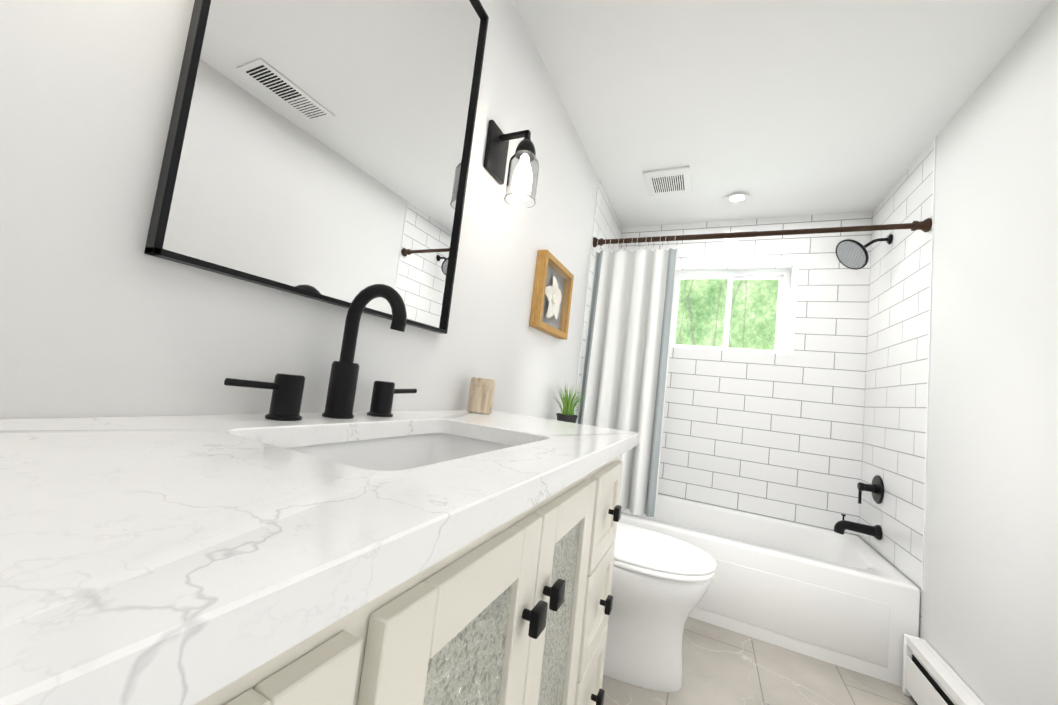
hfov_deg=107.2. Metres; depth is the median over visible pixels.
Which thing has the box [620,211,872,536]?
tiled wall
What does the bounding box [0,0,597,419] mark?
wall
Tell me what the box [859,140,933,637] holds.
tiled wall
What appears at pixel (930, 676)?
baseboard heater
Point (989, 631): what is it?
wall
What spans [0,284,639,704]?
bathroom vanity
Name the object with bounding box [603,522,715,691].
toilet
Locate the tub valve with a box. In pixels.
[857,475,883,503]
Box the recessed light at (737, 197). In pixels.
[726,193,748,202]
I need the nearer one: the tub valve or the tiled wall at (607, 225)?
the tub valve
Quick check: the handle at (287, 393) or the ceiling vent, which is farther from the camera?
the ceiling vent
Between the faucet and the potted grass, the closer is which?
the faucet
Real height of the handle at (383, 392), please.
0.072 m
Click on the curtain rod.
(925, 225)
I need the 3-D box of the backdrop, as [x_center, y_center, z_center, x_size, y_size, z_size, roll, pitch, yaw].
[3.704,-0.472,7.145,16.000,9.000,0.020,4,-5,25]
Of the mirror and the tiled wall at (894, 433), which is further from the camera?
the tiled wall at (894, 433)
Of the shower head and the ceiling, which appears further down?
the shower head
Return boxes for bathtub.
[618,494,919,686]
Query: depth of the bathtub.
1.76 m
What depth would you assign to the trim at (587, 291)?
2.30 m
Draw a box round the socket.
[514,136,535,161]
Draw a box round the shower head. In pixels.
[835,234,892,269]
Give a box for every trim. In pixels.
[574,178,598,414]
[921,136,936,590]
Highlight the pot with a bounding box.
[556,413,577,422]
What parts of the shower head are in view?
mounted shower arm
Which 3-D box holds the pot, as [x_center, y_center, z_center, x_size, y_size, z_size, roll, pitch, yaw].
[0.172,0.325,1.803,0.100,0.076,0.100,4,-5,25]
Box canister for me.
[467,377,495,413]
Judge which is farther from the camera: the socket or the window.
the window
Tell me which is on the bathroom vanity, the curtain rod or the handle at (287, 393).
the handle at (287, 393)
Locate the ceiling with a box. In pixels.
[514,0,1052,226]
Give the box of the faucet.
[321,284,406,418]
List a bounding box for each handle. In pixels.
[224,373,305,420]
[366,380,417,417]
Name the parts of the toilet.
seat, lid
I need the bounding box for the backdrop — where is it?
[675,279,778,349]
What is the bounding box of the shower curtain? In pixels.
[577,238,680,516]
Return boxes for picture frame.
[529,250,573,339]
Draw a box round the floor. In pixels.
[602,617,915,704]
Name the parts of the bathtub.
apron panel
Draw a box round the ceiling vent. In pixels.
[643,166,691,196]
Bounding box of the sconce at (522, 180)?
[483,120,538,207]
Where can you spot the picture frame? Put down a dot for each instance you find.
(552, 296)
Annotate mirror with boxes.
[144,0,488,333]
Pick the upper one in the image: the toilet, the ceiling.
the ceiling
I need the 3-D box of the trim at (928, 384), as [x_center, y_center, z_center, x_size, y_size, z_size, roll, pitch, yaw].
[1.689,0.000,1.645,0.004,1.927,0.008,4,-5,25]
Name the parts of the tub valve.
lever, plate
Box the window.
[670,268,790,353]
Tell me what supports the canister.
on the bathroom vanity
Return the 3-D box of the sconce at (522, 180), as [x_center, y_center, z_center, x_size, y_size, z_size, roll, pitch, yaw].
[-0.043,-0.599,1.240,0.164,0.251,0.112,4,-5,25]
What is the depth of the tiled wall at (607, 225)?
2.47 m
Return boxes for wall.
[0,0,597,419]
[575,180,621,422]
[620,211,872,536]
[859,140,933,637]
[921,0,1057,704]
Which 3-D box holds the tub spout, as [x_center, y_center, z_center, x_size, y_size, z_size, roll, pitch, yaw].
[1.688,0.899,2.010,0.186,0.100,0.074,4,-5,25]
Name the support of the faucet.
on the bathroom vanity
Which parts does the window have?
glass, window sash, glass, window sash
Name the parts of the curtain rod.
rod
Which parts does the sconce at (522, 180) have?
plate, arm, shade glass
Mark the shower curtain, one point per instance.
(624, 378)
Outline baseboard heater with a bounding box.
[902,634,984,704]
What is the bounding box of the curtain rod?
[593,218,931,241]
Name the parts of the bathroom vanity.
door frame, knob stem, knob, door frame, door panel, knob stem, knob, drawer panel, drawer frame, drawer panel, drawer frame, knob stem, knob, drawer panel, drawer frame, knob stem, knob, knob stem, knob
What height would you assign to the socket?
0.058 m
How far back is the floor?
1.52 m
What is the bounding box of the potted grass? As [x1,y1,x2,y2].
[548,385,588,422]
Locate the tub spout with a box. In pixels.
[834,514,881,539]
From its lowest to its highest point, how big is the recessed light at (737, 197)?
0.010 m

